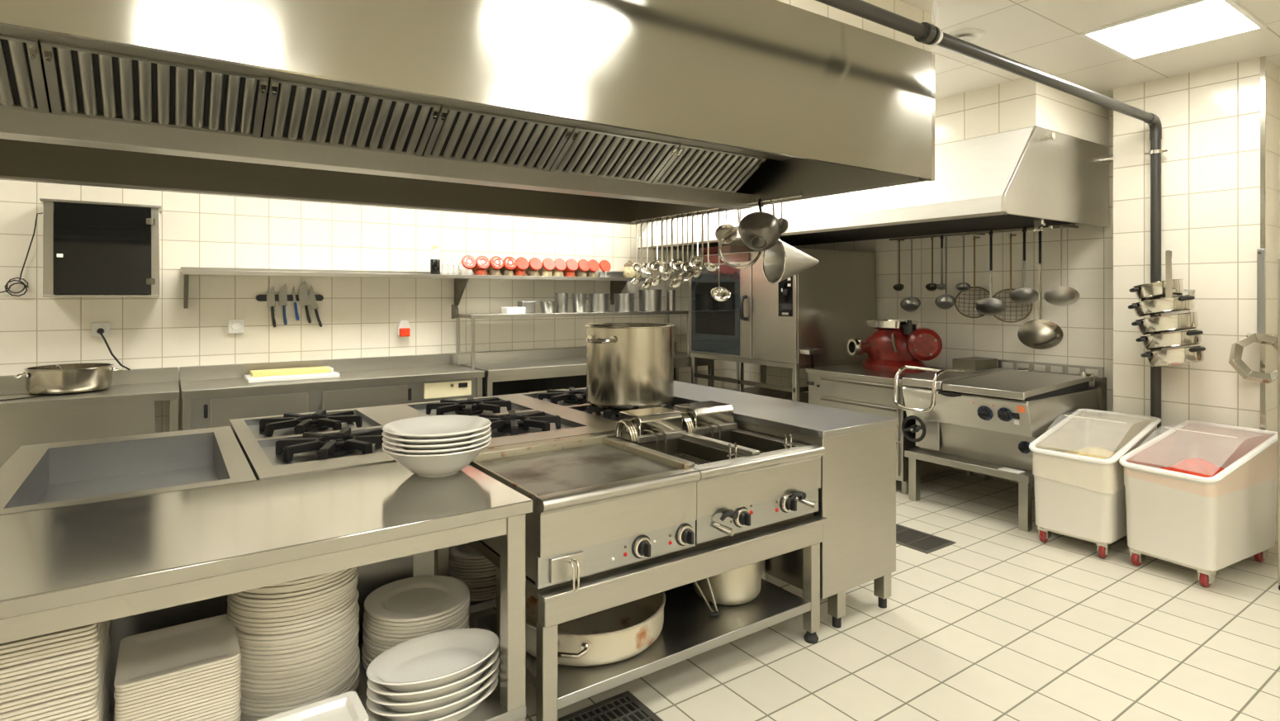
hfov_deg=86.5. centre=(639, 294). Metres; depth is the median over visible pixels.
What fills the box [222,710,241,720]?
rectangular plate
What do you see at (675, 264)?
bowl
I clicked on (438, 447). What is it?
shallow bowl
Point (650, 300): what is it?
saucepot
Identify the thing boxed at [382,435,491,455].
shallow bowl
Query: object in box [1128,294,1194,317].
saucepan
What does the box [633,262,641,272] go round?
bowl
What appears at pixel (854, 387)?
work table
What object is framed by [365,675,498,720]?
oval platter
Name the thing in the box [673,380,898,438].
countertop
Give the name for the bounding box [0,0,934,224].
extractor hood
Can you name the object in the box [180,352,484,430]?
countertop
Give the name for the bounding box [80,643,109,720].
square plate
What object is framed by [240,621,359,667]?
dinner plate
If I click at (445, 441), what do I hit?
shallow bowl
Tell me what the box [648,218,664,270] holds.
ladle
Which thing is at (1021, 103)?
wall
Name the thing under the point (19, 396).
cutting board
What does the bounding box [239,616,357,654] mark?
dinner plate
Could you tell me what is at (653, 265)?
bowl
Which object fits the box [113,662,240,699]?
rectangular plate
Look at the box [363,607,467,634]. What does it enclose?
dinner plate
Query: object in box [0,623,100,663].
square plate
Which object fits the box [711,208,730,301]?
ladle
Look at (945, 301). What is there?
bowl
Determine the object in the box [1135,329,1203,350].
saucepan
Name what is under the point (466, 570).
dinner plate
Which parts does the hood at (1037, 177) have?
panel, panel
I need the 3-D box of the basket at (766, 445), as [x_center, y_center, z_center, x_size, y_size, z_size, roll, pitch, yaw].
[0.508,0.715,3.282,0.248,0.138,0.440,0,0,-35]
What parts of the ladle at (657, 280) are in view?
handle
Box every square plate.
[0,620,109,708]
[0,620,110,719]
[0,621,100,658]
[0,621,103,668]
[0,621,104,673]
[0,621,104,678]
[0,621,105,693]
[0,621,106,698]
[0,621,107,702]
[0,622,96,649]
[0,622,98,654]
[0,622,104,689]
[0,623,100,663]
[0,635,102,683]
[0,654,104,713]
[0,692,97,720]
[13,690,99,720]
[32,634,109,720]
[48,635,109,720]
[66,635,109,720]
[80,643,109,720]
[96,644,110,720]
[99,651,110,720]
[101,667,109,720]
[103,674,110,720]
[104,682,110,720]
[105,691,110,720]
[106,694,110,720]
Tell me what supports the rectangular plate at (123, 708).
on the rectangular plate at (117, 712)
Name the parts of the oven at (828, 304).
door glass, door, door handle, control panel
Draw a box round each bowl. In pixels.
[381,426,491,445]
[382,414,491,440]
[382,430,491,450]
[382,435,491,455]
[382,440,491,477]
[540,301,555,312]
[630,274,641,284]
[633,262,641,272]
[641,276,653,288]
[648,260,664,270]
[650,273,662,286]
[660,272,672,280]
[669,258,685,271]
[669,273,683,288]
[681,261,695,272]
[689,256,705,269]
[692,265,702,277]
[704,262,718,271]
[711,286,730,301]
[892,284,904,290]
[900,296,920,312]
[925,283,937,290]
[934,293,955,309]
[936,283,946,290]
[956,282,970,291]
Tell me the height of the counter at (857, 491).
0.968 m
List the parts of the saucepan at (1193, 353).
handle, handle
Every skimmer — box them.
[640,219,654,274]
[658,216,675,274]
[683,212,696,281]
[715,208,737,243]
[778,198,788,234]
[954,235,989,317]
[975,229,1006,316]
[992,232,1033,322]
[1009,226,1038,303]
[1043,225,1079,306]
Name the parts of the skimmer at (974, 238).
handle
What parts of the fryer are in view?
rail, heater rod, heater rod, rail, tap lever, control knob, control panel, panel, control knob, tap lever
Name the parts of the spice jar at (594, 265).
lid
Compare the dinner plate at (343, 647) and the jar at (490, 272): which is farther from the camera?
the jar at (490, 272)
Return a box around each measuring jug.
[554,293,568,312]
[571,293,588,312]
[665,289,675,310]
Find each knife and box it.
[266,286,275,327]
[278,284,287,325]
[292,286,299,320]
[298,280,311,323]
[308,285,322,327]
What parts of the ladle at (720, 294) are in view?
handle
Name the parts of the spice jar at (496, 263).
glass, lid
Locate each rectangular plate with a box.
[113,613,240,688]
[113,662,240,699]
[113,682,240,720]
[114,654,241,692]
[114,657,241,696]
[114,663,240,702]
[114,667,241,706]
[114,670,241,710]
[114,675,240,714]
[114,678,240,717]
[124,684,240,720]
[137,688,240,720]
[151,691,240,720]
[163,692,241,720]
[175,698,240,720]
[186,702,239,720]
[199,703,240,720]
[211,708,240,720]
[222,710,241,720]
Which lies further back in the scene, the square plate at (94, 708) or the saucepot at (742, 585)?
the saucepot at (742, 585)
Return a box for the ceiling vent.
[947,28,985,42]
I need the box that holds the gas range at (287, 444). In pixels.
[229,387,673,641]
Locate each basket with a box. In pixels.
[669,442,737,464]
[759,433,791,453]
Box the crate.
[698,245,755,255]
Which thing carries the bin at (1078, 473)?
on the floor
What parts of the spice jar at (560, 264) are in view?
glass, lid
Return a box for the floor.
[110,468,1279,720]
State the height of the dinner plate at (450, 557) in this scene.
0.024 m
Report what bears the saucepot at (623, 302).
on the overshelf
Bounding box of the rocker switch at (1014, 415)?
[1011,412,1019,419]
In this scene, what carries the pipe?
attached to the wall pier
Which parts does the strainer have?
handle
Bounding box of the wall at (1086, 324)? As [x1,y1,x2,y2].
[723,109,1113,486]
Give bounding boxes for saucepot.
[587,293,610,312]
[613,293,635,312]
[639,289,661,311]
[692,560,761,605]
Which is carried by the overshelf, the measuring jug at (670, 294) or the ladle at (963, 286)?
the measuring jug at (670, 294)
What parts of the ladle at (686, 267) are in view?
handle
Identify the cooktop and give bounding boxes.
[229,387,673,480]
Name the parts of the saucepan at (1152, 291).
handle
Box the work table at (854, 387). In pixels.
[805,363,971,493]
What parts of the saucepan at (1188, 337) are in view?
handle, handle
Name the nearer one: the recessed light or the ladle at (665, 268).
the recessed light
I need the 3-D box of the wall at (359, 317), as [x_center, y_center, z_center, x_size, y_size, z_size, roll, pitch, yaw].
[-2.679,0.060,6.282,9.400,3.080,0.130,0,0,-35]
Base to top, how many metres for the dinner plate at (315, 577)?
0.024 m
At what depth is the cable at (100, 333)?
5.16 m
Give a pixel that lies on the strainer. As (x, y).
(782, 261)
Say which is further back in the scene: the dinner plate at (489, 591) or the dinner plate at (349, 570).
the dinner plate at (489, 591)
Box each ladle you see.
[630,220,643,284]
[633,221,641,272]
[641,218,654,288]
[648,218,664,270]
[650,217,663,286]
[660,215,673,280]
[669,213,684,288]
[669,214,685,271]
[681,213,695,272]
[689,211,705,269]
[692,210,704,277]
[704,210,718,271]
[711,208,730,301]
[892,239,904,290]
[900,237,920,312]
[925,237,937,290]
[934,235,955,309]
[936,235,946,290]
[956,234,970,291]
[1017,231,1063,349]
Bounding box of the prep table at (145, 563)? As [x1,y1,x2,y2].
[0,461,533,720]
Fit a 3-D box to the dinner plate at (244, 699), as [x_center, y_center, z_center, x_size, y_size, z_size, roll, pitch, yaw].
[-1.203,1.310,2.380,0.404,0.024,0.404,0,0,-35]
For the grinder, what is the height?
0.455 m
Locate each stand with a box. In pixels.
[468,512,827,720]
[689,352,866,402]
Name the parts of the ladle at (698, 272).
handle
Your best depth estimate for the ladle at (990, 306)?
5.71 m
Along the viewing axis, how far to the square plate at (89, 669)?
1.72 m
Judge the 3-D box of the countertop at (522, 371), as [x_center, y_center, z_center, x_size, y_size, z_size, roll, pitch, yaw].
[-0.472,1.090,7.278,2.740,1.020,0.762,0,0,-35]
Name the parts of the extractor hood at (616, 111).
panel, plenum plate, utensil rail, panel, corner trim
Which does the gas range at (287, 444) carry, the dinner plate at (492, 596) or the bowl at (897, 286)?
the dinner plate at (492, 596)
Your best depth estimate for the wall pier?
4.47 m
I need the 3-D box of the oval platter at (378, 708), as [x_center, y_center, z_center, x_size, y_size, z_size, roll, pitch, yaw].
[-0.692,1.340,2.305,0.444,0.053,0.300,0,0,-36]
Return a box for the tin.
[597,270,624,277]
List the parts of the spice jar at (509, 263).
glass, lid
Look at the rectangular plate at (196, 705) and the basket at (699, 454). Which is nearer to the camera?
the rectangular plate at (196, 705)
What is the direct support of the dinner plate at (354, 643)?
on the dinner plate at (343, 657)
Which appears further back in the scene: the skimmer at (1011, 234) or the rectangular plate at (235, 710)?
the skimmer at (1011, 234)
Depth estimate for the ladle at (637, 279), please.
5.67 m
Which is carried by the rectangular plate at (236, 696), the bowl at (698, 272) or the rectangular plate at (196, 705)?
the rectangular plate at (196, 705)
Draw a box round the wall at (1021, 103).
[934,77,1109,146]
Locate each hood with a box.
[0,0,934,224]
[637,125,1113,251]
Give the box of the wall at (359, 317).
[0,179,723,432]
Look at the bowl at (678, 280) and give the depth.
5.24 m
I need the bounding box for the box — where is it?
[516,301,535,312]
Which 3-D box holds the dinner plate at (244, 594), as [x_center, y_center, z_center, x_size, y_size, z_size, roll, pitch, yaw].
[-1.200,0.972,2.376,0.404,0.024,0.404,0,0,-34]
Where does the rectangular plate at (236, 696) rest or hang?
on the rectangular plate at (239, 696)
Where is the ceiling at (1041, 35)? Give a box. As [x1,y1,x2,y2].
[898,0,1279,99]
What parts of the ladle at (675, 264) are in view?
handle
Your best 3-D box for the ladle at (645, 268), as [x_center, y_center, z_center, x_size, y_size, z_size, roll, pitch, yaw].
[0.065,-0.397,5.591,0.123,0.469,0.086,0,0,-35]
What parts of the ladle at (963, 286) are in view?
handle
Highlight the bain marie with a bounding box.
[0,426,256,515]
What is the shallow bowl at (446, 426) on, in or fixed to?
on the shallow bowl at (445, 441)
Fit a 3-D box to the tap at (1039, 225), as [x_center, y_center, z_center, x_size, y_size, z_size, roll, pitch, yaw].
[2.737,-0.482,4.650,0.107,0.085,0.110,0,0,-35]
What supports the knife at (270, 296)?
attached to the rack at (259, 297)
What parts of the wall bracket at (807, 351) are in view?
arm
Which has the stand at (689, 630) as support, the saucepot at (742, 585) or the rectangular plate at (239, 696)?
the saucepot at (742, 585)
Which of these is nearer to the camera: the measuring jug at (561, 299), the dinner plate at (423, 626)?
the dinner plate at (423, 626)
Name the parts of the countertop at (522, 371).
leg, panel, rail, leg, leg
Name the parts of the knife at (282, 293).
blade, handle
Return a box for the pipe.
[815,0,1167,436]
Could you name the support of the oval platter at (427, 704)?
on the oval platter at (378, 708)
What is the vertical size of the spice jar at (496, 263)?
0.194 m
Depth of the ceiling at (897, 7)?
3.34 m
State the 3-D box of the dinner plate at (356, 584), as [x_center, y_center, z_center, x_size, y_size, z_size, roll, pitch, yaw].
[-1.205,1.037,2.380,0.404,0.024,0.404,0,0,-36]
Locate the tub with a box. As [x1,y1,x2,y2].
[501,306,526,313]
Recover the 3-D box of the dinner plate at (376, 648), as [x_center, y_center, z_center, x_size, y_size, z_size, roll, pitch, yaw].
[-0.865,1.292,2.637,0.390,0.024,0.390,0,0,-34]
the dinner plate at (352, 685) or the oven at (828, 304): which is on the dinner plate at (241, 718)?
the dinner plate at (352, 685)
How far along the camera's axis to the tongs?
2.97 m
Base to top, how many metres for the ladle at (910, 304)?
0.707 m
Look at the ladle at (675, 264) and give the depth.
5.26 m
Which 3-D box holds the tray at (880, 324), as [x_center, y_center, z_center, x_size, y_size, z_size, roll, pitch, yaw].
[2.291,0.276,6.186,0.320,0.085,0.360,0,0,-35]
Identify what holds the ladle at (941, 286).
hanging from the utensil rail
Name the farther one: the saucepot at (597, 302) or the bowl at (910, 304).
the saucepot at (597, 302)
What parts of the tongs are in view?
arm, arm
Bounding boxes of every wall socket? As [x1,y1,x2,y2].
[91,322,109,336]
[227,319,244,333]
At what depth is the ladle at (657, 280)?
5.44 m
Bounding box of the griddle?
[469,433,701,592]
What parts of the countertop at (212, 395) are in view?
leg, leg, door, frame, door, control panel, leg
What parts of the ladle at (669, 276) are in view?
handle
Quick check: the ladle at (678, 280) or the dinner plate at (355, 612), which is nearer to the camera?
the dinner plate at (355, 612)
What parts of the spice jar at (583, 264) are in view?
glass, lid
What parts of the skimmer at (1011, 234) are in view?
handle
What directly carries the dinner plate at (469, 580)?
on the dinner plate at (495, 580)
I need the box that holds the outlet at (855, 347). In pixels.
[847,338,871,355]
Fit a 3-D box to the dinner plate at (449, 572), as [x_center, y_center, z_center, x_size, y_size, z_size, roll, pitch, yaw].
[-0.766,1.285,3.251,0.340,0.024,0.340,0,0,-36]
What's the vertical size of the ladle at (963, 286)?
0.519 m
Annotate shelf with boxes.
[180,266,645,308]
[478,578,810,709]
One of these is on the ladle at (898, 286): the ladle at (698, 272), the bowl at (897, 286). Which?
the bowl at (897, 286)
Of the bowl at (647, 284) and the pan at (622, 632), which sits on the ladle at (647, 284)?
the bowl at (647, 284)
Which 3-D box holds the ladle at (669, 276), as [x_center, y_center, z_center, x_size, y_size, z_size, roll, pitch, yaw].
[0.208,-0.371,5.335,0.102,0.520,0.102,0,0,-35]
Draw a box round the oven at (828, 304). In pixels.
[688,247,875,364]
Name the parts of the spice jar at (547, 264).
glass, lid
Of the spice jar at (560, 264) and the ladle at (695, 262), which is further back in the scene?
the spice jar at (560, 264)
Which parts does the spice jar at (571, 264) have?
glass, lid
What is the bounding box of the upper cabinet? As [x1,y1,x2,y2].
[39,198,161,297]
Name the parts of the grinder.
pusher knob, motor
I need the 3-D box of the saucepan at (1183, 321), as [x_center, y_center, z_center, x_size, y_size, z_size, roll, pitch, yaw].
[3.407,0.186,4.413,0.340,0.159,0.333,0,0,-35]
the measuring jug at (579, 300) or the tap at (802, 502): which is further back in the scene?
the measuring jug at (579, 300)
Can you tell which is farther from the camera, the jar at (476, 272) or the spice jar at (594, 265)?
the spice jar at (594, 265)
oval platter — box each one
[365,666,499,720]
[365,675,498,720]
[366,628,499,692]
[366,645,500,701]
[366,656,500,711]
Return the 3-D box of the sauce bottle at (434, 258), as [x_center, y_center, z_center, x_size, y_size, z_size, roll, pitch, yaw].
[-1.947,-0.329,6.471,0.090,0.277,0.090,0,0,-35]
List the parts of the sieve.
handle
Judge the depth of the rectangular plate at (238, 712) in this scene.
2.01 m
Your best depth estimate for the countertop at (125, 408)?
4.63 m
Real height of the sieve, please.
0.460 m
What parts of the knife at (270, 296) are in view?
blade, handle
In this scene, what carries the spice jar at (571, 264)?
on the wall shelf at (617, 284)
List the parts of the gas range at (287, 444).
burner, burner, burner, burner, burner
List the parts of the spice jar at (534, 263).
glass, lid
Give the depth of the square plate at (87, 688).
1.72 m
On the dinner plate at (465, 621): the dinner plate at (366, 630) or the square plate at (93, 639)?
the dinner plate at (366, 630)
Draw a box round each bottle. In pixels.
[430,246,440,274]
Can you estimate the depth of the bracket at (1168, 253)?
4.28 m
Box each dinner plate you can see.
[227,577,357,611]
[227,578,357,615]
[227,586,356,622]
[227,587,356,626]
[227,591,356,630]
[228,578,357,618]
[229,566,358,603]
[229,567,359,606]
[235,566,357,598]
[235,588,358,635]
[236,602,356,639]
[237,601,357,644]
[237,602,358,646]
[238,605,359,650]
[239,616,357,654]
[239,657,360,708]
[240,614,359,659]
[240,621,358,663]
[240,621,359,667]
[240,625,359,671]
[240,636,358,679]
[240,638,358,684]
[240,645,357,693]
[240,645,359,696]
[240,648,355,688]
[240,663,356,703]
[240,666,360,720]
[240,669,357,717]
[240,672,355,712]
[240,673,360,720]
[240,677,360,720]
[241,633,358,676]
[241,647,360,699]
[245,567,355,593]
[248,568,349,591]
[267,569,341,586]
[362,613,468,642]
[362,620,468,649]
[362,621,468,652]
[362,645,373,663]
[362,654,369,668]
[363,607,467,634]
[363,621,469,654]
[363,627,469,657]
[363,646,375,659]
[364,575,469,621]
[364,599,469,630]
[364,602,469,637]
[364,611,469,645]
[365,591,470,626]
[448,543,486,559]
[448,555,488,562]
[448,558,492,565]
[448,561,495,568]
[448,564,496,572]
[448,568,496,575]
[448,570,496,578]
[448,573,496,582]
[463,578,496,585]
[467,582,496,587]
[469,584,496,592]
[469,588,496,595]
[469,592,496,597]
[469,594,496,601]
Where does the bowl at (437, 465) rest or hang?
on the prep table at (145, 563)
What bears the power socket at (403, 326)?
attached to the wall at (359, 317)
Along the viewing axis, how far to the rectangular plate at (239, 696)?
1.97 m
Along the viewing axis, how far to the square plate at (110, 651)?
1.96 m
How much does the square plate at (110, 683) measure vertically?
0.018 m
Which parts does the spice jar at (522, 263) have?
glass, lid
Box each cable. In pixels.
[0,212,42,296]
[99,331,130,370]
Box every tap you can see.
[711,521,732,535]
[730,528,734,535]
[796,497,815,507]
[1033,218,1052,231]
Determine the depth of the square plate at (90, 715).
1.79 m
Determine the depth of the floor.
3.13 m
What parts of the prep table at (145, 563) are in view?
panel, leg, leg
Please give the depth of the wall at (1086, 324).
5.90 m
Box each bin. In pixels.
[1028,408,1161,558]
[1118,420,1277,587]
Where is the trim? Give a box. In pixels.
[1260,56,1265,430]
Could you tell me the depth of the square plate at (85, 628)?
1.71 m
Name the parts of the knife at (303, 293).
blade, handle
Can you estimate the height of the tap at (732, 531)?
0.029 m
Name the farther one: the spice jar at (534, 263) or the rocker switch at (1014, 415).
the spice jar at (534, 263)
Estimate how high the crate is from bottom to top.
0.080 m
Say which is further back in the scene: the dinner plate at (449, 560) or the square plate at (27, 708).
the dinner plate at (449, 560)
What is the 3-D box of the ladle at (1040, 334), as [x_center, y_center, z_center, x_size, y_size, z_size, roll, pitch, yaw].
[3.161,-0.057,5.375,0.218,0.989,0.293,0,0,-35]
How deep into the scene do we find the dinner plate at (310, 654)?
2.20 m
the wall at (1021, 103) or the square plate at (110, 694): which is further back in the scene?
the wall at (1021, 103)
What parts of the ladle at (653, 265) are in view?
handle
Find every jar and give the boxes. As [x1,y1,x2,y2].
[461,255,476,269]
[471,255,489,274]
[474,270,487,274]
[485,256,503,274]
[488,270,501,274]
[499,256,516,275]
[512,256,528,275]
[524,257,541,275]
[527,270,539,275]
[537,257,554,275]
[540,270,552,275]
[550,258,566,276]
[552,271,563,276]
[561,258,578,276]
[564,271,575,276]
[573,259,589,276]
[576,271,587,276]
[586,259,599,276]
[598,260,611,271]
[621,260,638,277]
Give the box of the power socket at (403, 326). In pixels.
[397,319,410,336]
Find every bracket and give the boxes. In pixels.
[798,348,824,384]
[1165,250,1194,298]
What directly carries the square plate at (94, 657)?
on the square plate at (77, 667)
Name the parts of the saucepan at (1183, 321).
handle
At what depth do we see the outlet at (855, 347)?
6.17 m
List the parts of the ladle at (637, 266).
handle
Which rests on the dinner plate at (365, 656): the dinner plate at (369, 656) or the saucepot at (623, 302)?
the dinner plate at (369, 656)
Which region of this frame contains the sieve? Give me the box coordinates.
[717,208,762,268]
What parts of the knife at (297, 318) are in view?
blade, handle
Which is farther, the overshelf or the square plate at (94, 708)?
the overshelf
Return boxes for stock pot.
[584,322,675,409]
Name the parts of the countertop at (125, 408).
panel, leg, leg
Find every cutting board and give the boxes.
[0,393,42,400]
[244,371,339,383]
[250,365,333,377]
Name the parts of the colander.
handle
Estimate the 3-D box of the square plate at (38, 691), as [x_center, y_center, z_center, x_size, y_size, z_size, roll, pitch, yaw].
[-1.749,1.001,1.843,0.470,0.018,0.500,0,0,-35]
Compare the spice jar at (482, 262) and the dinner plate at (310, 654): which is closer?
the dinner plate at (310, 654)
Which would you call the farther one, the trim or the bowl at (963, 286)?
the bowl at (963, 286)
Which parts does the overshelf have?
post, post, post, post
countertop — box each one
[0,366,179,468]
[0,461,533,619]
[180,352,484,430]
[459,341,715,396]
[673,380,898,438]
[805,363,952,383]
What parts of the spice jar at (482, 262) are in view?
glass, lid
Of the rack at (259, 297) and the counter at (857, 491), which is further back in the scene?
the rack at (259, 297)
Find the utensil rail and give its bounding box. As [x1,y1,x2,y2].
[889,223,1078,241]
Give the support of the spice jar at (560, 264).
on the wall shelf at (617, 284)
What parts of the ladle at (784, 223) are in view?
handle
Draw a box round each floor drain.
[557,690,663,720]
[896,523,956,554]
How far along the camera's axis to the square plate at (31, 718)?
1.73 m
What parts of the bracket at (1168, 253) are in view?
wall arm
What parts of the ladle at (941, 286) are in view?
handle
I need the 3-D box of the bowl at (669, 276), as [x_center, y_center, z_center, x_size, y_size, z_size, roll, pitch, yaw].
[0.207,-0.144,5.335,0.099,0.067,0.102,0,0,-35]
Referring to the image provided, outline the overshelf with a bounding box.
[451,304,690,369]
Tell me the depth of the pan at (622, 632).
2.64 m
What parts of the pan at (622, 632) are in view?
handle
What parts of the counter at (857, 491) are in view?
leg, leg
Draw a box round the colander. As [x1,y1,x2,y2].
[738,198,782,251]
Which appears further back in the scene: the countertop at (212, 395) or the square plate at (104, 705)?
the countertop at (212, 395)
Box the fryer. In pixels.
[594,400,825,544]
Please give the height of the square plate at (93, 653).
0.018 m
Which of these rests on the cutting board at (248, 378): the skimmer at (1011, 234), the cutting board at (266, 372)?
the cutting board at (266, 372)
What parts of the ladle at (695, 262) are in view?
handle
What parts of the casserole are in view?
handle, handle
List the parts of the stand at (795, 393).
leg, leg, rail, leg, frame, leg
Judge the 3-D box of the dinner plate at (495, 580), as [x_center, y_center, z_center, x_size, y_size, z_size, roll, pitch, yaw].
[-0.762,1.314,3.246,0.340,0.024,0.340,0,0,-34]
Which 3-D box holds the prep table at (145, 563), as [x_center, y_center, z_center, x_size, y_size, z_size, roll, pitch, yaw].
[-1.616,1.150,1.949,2.482,0.900,0.823,0,0,-35]
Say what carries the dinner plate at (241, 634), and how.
on the dinner plate at (330, 627)
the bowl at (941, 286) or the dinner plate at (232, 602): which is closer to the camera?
the dinner plate at (232, 602)
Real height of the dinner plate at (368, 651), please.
0.024 m
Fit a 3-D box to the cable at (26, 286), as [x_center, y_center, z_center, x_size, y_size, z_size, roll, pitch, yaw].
[-4.533,-0.270,4.858,0.523,0.648,0.119,0,0,-18]
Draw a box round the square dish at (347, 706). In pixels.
[256,691,368,720]
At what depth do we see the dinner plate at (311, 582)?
2.19 m
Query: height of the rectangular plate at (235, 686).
0.017 m
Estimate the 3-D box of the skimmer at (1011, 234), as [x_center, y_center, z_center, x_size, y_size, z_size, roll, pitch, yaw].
[3.119,-0.146,5.725,0.322,0.755,0.157,0,0,30]
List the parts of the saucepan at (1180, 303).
handle, handle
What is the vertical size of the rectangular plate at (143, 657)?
0.017 m
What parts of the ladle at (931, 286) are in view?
handle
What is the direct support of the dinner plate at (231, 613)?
on the dinner plate at (315, 616)
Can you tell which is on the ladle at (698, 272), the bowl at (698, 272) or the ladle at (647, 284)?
the bowl at (698, 272)
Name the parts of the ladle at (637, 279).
handle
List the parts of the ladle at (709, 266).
handle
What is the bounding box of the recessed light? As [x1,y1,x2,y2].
[1078,0,1266,60]
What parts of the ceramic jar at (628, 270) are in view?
lid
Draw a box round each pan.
[526,590,665,666]
[892,356,1106,531]
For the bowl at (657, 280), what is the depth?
5.40 m
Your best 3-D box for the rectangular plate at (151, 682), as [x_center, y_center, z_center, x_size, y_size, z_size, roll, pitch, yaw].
[-1.404,1.089,2.076,0.300,0.017,0.330,0,0,-35]
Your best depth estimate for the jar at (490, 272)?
6.70 m
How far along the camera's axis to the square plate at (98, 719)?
1.96 m
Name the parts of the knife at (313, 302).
blade, handle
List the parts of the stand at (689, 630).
leg, leg, rail, leg, leg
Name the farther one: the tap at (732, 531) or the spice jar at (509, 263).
the spice jar at (509, 263)
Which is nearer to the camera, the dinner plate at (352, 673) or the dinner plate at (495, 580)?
the dinner plate at (352, 673)
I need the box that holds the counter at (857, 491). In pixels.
[669,380,898,628]
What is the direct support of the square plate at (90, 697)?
on the square plate at (31, 718)
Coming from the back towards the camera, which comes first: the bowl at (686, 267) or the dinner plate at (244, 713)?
the bowl at (686, 267)
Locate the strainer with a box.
[762,197,819,284]
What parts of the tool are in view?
handle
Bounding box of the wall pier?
[1113,57,1279,543]
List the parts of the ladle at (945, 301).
handle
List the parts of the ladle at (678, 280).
handle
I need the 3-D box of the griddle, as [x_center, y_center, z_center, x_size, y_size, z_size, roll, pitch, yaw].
[-0.281,0.849,2.838,0.695,0.348,0.894,0,0,-35]
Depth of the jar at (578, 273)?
7.27 m
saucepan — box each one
[1128,279,1184,301]
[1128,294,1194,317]
[1131,312,1198,335]
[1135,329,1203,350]
[1140,345,1205,366]
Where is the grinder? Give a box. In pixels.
[847,319,942,373]
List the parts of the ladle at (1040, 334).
handle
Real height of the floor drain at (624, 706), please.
0.006 m
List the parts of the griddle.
rail, grease drawer, wire handle, plate, control panel, panel, control knob, rail, control knob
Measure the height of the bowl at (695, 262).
0.100 m
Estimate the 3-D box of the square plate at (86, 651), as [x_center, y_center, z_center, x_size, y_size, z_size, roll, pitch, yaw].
[-1.745,0.927,1.840,0.470,0.018,0.500,0,0,-35]
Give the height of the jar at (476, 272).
0.055 m
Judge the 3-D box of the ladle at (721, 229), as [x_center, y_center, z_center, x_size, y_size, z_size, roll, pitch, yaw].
[0.609,-0.495,4.802,0.156,0.273,0.071,0,0,8]
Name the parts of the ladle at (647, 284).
handle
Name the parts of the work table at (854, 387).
pull, pull, drawer, drawer, drawer, leg, leg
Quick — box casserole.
[14,362,122,394]
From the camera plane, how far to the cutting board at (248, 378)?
5.51 m
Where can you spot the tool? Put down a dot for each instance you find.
(1260, 337)
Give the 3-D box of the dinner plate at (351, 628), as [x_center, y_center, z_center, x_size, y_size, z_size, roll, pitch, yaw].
[-1.199,1.167,2.376,0.404,0.024,0.404,0,0,-35]
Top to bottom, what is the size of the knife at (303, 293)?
0.376 m
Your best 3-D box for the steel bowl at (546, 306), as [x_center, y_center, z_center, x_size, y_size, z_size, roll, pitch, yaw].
[-0.941,0.125,6.954,0.176,0.120,0.175,0,0,-35]
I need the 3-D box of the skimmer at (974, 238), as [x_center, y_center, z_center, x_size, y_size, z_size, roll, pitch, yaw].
[2.939,-0.160,5.985,0.312,0.726,0.152,0,0,30]
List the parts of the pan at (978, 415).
leg, wheel plate, lid handle, leg, control knob, control knob, lid, control knob, leg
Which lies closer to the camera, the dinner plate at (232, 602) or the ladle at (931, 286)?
the dinner plate at (232, 602)
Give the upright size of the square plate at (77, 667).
0.018 m
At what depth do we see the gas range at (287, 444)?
3.58 m
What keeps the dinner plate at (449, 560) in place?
on the dinner plate at (449, 563)
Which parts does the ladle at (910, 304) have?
handle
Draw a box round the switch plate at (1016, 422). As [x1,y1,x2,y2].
[1014,420,1019,424]
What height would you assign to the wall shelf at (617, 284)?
0.335 m
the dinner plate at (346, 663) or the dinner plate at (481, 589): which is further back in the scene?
the dinner plate at (481, 589)
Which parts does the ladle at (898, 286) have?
handle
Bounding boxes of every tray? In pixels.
[798,348,824,354]
[866,319,918,330]
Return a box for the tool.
[1228,248,1277,383]
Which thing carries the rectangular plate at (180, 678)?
on the rectangular plate at (116, 697)
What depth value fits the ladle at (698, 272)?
5.03 m
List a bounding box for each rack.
[256,294,323,301]
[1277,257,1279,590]
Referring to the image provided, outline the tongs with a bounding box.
[693,577,720,616]

